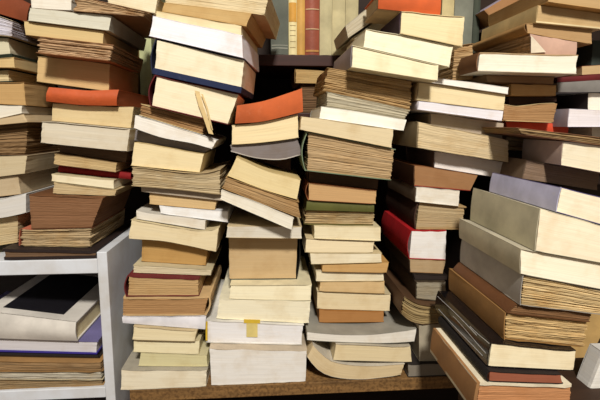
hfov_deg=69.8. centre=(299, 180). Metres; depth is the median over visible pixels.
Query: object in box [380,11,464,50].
paperback
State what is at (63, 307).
hardback
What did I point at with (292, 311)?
paperback
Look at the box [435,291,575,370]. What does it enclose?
hardback
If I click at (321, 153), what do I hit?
hardback
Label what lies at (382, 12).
hardback
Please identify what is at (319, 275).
paperback
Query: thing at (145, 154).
paperback
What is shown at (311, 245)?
paperback
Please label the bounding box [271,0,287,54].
hardback
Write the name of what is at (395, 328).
paperback
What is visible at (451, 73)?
book
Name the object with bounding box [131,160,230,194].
book
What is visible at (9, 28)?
paperback
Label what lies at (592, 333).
hardback
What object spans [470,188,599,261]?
paperback
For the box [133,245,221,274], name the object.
paperback
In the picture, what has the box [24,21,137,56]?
paperback
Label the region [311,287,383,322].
paperback
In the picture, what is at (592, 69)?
paperback
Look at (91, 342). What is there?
hardback
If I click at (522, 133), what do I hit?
magazine
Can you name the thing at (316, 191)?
paperback
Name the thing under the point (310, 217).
book
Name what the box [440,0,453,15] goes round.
hardback
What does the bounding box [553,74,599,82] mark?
paperback
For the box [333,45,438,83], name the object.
paperback
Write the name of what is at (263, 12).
paperback
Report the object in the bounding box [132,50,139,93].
hardback
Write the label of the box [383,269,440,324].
book
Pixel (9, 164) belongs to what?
paperback
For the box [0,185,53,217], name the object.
paperback
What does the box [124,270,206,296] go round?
hardback
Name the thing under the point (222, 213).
paperback
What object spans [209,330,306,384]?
paperback
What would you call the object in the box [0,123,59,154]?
book
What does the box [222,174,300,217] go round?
book
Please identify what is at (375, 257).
paperback
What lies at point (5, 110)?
paperback
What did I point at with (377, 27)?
magazine
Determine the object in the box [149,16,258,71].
paperback
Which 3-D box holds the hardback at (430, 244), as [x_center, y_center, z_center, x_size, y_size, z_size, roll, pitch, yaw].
[0.211,0.100,0.819,0.069,0.053,0.170,-1,8,-4]
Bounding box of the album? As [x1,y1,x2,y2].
[3,220,131,259]
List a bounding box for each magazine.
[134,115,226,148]
[141,187,222,200]
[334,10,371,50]
[341,24,383,50]
[482,127,599,145]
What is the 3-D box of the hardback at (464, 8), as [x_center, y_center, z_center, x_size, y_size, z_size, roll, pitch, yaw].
[0.343,-0.397,0.976,0.041,0.246,0.144,-1,8,-4]
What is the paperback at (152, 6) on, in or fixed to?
on the book at (140, 21)
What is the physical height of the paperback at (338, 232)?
0.028 m
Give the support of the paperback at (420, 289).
on the book at (418, 311)
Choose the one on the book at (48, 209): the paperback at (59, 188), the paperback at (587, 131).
the paperback at (59, 188)
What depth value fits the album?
0.67 m
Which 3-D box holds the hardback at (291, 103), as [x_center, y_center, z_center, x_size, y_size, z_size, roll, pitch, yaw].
[-0.053,-0.126,0.742,0.106,0.055,0.152,-1,8,-4]
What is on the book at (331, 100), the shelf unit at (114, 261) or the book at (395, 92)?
the book at (395, 92)
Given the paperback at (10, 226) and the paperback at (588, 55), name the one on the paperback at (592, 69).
the paperback at (588, 55)
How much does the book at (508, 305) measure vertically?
0.027 m
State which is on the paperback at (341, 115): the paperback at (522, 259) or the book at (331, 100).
the book at (331, 100)
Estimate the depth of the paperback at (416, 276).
0.74 m
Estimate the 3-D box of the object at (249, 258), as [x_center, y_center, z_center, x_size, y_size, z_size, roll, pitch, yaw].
[-0.066,0.119,0.810,0.122,0.080,0.160,0,7,-4]
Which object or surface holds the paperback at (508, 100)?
on the book at (540, 112)
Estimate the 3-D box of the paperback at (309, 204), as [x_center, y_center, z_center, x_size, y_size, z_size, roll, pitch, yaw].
[0.062,0.033,0.787,0.115,0.022,0.141,-1,8,-4]
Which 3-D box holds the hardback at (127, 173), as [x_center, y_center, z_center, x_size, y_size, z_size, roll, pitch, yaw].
[-0.341,-0.024,0.776,0.116,0.027,0.152,-1,8,-4]
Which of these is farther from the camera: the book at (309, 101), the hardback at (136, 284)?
the book at (309, 101)
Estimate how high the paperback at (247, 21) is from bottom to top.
0.036 m
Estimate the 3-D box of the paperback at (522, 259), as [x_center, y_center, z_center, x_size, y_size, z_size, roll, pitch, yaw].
[0.332,0.100,0.598,0.156,0.063,0.165,-1,8,-4]
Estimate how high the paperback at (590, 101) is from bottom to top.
0.034 m
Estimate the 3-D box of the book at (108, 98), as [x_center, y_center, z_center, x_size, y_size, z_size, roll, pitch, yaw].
[-0.336,-0.139,0.740,0.108,0.027,0.184,-1,8,-4]
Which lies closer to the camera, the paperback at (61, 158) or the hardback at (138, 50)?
the paperback at (61, 158)
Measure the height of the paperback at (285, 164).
0.037 m
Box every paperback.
[0,16,39,47]
[0,57,37,74]
[0,82,74,107]
[0,105,51,117]
[0,114,58,125]
[0,151,58,176]
[0,167,57,195]
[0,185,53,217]
[0,212,30,244]
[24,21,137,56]
[28,8,145,50]
[31,0,76,11]
[41,121,139,150]
[51,103,140,127]
[52,172,131,188]
[53,182,134,195]
[54,152,133,171]
[59,145,132,161]
[107,0,163,14]
[121,349,210,389]
[129,216,226,251]
[131,141,215,171]
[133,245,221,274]
[133,324,198,340]
[133,328,205,353]
[135,130,216,152]
[136,202,210,229]
[138,333,209,366]
[141,240,211,264]
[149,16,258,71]
[149,193,219,209]
[154,11,256,51]
[159,201,234,221]
[162,3,265,47]
[165,0,279,39]
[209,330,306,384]
[216,267,310,322]
[220,188,293,229]
[226,207,301,238]
[227,154,300,198]
[229,256,311,300]
[230,138,300,159]
[232,115,298,144]
[251,157,290,171]
[291,69,323,87]
[298,117,392,147]
[300,173,376,203]
[300,188,373,211]
[300,219,374,252]
[301,166,377,188]
[303,326,404,378]
[304,292,416,342]
[308,245,381,263]
[309,221,380,240]
[309,262,390,310]
[310,107,405,130]
[311,264,383,280]
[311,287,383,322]
[316,281,384,293]
[319,254,388,272]
[328,342,411,361]
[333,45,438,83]
[347,29,452,70]
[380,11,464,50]
[384,235,445,273]
[388,176,459,205]
[389,251,446,279]
[390,254,445,300]
[391,158,477,190]
[392,122,508,161]
[404,113,503,138]
[406,147,507,176]
[407,101,502,120]
[410,82,504,110]
[430,78,508,94]
[459,219,599,288]
[465,75,553,85]
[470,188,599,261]
[472,23,591,51]
[476,0,517,29]
[481,5,599,40]
[481,157,598,189]
[488,0,599,26]
[489,173,599,223]
[498,122,567,132]
[500,84,556,96]
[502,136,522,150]
[504,97,556,104]
[522,139,599,173]
[546,93,599,109]
[549,80,599,96]
[552,109,599,126]
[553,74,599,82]
[561,65,599,76]
[568,127,599,136]
[576,40,599,66]
[577,343,599,387]
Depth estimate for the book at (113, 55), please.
0.64 m
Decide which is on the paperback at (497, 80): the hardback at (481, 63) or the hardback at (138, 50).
the hardback at (481, 63)
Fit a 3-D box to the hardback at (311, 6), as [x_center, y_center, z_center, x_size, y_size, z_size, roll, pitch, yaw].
[0.021,-0.370,0.956,0.030,0.198,0.145,-1,8,-4]
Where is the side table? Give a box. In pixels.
[458,358,599,399]
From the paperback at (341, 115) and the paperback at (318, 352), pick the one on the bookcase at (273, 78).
the paperback at (318, 352)
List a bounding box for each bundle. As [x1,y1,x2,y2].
[0,354,103,372]
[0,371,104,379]
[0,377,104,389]
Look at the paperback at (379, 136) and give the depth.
0.67 m
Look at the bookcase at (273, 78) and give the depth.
0.97 m
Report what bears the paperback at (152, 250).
on the paperback at (140, 266)
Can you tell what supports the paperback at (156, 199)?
on the paperback at (222, 213)
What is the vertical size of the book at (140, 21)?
0.028 m
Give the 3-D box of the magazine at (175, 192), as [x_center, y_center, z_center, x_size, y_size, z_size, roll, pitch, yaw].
[-0.192,0.011,0.767,0.137,0.027,0.151,-1,8,-4]
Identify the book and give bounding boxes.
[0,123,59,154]
[19,208,125,246]
[29,187,131,228]
[36,36,142,72]
[37,56,138,93]
[46,87,149,107]
[73,0,153,38]
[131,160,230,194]
[139,104,216,133]
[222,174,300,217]
[296,84,316,112]
[298,196,374,225]
[313,68,411,109]
[316,92,409,118]
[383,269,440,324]
[408,322,441,360]
[438,43,473,80]
[449,268,587,346]
[453,262,590,321]
[460,240,599,314]
[473,34,576,54]
[493,103,556,122]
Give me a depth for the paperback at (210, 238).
0.70 m
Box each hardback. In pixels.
[0,0,31,24]
[0,37,51,62]
[0,69,57,87]
[0,273,100,340]
[0,291,102,353]
[58,165,132,178]
[122,315,206,328]
[123,265,221,315]
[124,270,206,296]
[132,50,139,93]
[139,0,165,95]
[148,75,244,133]
[150,39,255,98]
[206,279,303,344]
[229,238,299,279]
[235,88,302,123]
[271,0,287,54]
[288,0,296,54]
[297,0,304,54]
[297,130,395,179]
[305,0,319,54]
[319,0,331,54]
[332,0,344,54]
[345,0,357,25]
[365,0,440,24]
[381,211,445,259]
[386,188,465,229]
[403,347,446,376]
[430,328,571,399]
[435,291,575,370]
[438,316,562,383]
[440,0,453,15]
[454,0,473,44]
[458,52,577,77]
[472,0,480,52]
[571,314,599,357]
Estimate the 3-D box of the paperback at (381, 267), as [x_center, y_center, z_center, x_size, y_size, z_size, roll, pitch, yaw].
[0.090,0.140,0.811,0.116,0.019,0.151,-1,8,-4]
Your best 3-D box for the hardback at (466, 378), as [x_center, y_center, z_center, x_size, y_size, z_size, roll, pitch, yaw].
[0.268,0.252,0.593,0.126,0.038,0.140,-1,8,-4]
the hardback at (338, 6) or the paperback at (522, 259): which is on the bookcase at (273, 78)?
the hardback at (338, 6)
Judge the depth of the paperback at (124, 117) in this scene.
0.67 m
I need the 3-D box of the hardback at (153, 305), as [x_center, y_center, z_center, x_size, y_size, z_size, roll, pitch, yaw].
[-0.221,0.193,0.773,0.142,0.034,0.161,-1,8,-4]
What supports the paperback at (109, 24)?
on the paperback at (32, 29)
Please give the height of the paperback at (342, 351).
0.037 m
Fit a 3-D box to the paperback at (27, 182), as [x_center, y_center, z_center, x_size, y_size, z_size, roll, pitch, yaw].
[-0.487,0.000,0.760,0.081,0.039,0.171,-1,8,-4]
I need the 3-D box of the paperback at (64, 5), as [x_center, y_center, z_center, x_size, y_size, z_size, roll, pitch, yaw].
[-0.372,-0.279,0.703,0.060,0.033,0.141,1,7,-4]
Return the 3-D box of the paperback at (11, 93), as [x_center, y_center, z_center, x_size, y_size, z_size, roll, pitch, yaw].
[-0.471,-0.145,0.747,0.085,0.036,0.181,-1,8,-4]
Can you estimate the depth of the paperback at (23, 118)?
0.66 m
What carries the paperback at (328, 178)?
on the paperback at (316, 191)
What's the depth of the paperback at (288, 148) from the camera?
0.69 m
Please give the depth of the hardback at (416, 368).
0.73 m
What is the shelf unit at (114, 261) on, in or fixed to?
on the floor
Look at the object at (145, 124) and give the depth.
0.67 m
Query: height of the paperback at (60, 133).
0.046 m
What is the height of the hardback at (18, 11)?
0.060 m
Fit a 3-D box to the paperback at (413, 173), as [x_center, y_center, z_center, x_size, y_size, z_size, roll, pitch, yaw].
[0.241,-0.015,0.814,0.112,0.045,0.170,-1,8,-4]
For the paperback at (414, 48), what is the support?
on the paperback at (355, 58)
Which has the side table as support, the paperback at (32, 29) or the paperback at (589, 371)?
the paperback at (589, 371)
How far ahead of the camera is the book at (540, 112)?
0.75 m
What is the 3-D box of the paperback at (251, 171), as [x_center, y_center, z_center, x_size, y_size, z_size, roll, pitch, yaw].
[-0.061,-0.014,0.748,0.114,0.068,0.161,-1,8,-4]
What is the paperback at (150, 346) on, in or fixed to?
on the paperback at (202, 359)
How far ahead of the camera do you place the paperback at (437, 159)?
0.74 m
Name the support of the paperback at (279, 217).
on the paperback at (242, 223)
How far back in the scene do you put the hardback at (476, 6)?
0.92 m
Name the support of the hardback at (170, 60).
on the hardback at (209, 104)
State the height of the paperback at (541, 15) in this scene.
0.035 m
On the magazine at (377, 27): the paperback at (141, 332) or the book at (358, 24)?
the book at (358, 24)
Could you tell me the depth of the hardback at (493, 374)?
0.52 m
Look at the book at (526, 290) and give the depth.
0.53 m
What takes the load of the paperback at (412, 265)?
on the paperback at (416, 276)
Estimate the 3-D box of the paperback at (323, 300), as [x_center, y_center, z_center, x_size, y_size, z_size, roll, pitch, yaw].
[0.089,0.201,0.832,0.131,0.040,0.161,-1,8,-4]
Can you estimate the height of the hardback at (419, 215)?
0.052 m
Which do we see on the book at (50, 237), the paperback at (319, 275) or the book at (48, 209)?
the book at (48, 209)
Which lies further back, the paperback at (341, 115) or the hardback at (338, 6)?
the hardback at (338, 6)
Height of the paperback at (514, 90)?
0.020 m
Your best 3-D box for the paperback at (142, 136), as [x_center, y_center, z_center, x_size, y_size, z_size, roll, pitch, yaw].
[-0.215,-0.074,0.769,0.130,0.039,0.151,-1,8,-4]
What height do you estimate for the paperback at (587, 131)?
0.020 m
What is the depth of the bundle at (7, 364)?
0.69 m
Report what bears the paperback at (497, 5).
on the paperback
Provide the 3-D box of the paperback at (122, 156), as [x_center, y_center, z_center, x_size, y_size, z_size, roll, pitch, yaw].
[-0.338,-0.054,0.768,0.108,0.032,0.151,-1,8,-4]
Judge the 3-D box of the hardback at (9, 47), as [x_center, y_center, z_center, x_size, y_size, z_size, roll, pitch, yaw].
[-0.473,-0.212,0.732,0.064,0.041,0.174,-1,8,-4]
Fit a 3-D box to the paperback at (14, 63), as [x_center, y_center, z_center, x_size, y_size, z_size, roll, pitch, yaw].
[-0.470,-0.190,0.731,0.068,0.016,0.171,0,7,-4]
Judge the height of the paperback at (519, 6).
0.041 m
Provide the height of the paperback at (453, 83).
0.027 m
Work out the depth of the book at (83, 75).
0.68 m
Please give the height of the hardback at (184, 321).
0.025 m
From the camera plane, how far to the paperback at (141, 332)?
0.69 m
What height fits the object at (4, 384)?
0.022 m
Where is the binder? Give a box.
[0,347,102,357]
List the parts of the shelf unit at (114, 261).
shelf, shelf, panel, panel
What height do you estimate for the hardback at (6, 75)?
0.023 m
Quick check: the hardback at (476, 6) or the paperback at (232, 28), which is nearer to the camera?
the paperback at (232, 28)
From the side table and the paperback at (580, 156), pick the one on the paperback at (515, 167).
the paperback at (580, 156)
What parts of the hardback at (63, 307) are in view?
panel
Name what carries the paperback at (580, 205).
on the paperback at (540, 229)
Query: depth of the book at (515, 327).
0.54 m
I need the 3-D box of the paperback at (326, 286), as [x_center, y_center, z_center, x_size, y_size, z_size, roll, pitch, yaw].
[0.086,0.176,0.821,0.116,0.024,0.151,-1,8,-4]
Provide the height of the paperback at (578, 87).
0.026 m
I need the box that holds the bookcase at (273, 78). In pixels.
[24,0,599,399]
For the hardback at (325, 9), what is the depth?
0.90 m
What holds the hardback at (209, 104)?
on the book at (195, 124)
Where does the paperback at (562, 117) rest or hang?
on the magazine at (522, 133)
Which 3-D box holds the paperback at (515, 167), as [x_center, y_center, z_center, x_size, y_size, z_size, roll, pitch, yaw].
[0.411,-0.018,0.759,0.130,0.050,0.150,-1,8,-4]
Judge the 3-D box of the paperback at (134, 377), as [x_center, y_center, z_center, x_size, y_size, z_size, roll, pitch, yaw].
[-0.227,0.306,0.793,0.139,0.035,0.202,-1,8,-4]
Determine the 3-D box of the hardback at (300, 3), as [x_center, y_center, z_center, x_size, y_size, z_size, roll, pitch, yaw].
[-0.003,-0.380,0.954,0.016,0.218,0.144,-1,8,-4]
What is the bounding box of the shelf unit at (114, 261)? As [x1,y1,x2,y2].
[0,227,141,399]
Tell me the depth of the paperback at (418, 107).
0.70 m
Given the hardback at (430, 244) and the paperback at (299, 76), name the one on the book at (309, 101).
the paperback at (299, 76)
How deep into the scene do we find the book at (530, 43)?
0.70 m
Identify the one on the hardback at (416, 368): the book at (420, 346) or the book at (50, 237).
the book at (420, 346)
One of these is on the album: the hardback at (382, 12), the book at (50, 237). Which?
the book at (50, 237)
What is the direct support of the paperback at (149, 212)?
on the paperback at (210, 238)
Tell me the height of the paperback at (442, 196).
0.033 m
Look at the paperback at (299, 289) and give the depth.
0.72 m
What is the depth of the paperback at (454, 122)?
0.73 m
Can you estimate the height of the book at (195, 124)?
0.048 m
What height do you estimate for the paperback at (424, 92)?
0.045 m
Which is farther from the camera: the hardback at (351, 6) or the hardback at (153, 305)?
the hardback at (351, 6)
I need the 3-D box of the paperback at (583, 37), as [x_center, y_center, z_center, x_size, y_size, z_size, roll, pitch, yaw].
[0.412,-0.249,0.785,0.117,0.032,0.180,-1,8,-4]
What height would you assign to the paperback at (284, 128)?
0.048 m
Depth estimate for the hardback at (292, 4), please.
0.89 m
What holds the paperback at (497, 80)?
on the paperback at (514, 90)
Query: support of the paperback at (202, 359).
on the paperback at (134, 377)
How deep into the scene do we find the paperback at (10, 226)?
0.69 m
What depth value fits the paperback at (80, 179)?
0.69 m
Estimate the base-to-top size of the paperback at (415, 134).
0.068 m
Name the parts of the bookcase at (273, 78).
shelf, shelf, shelf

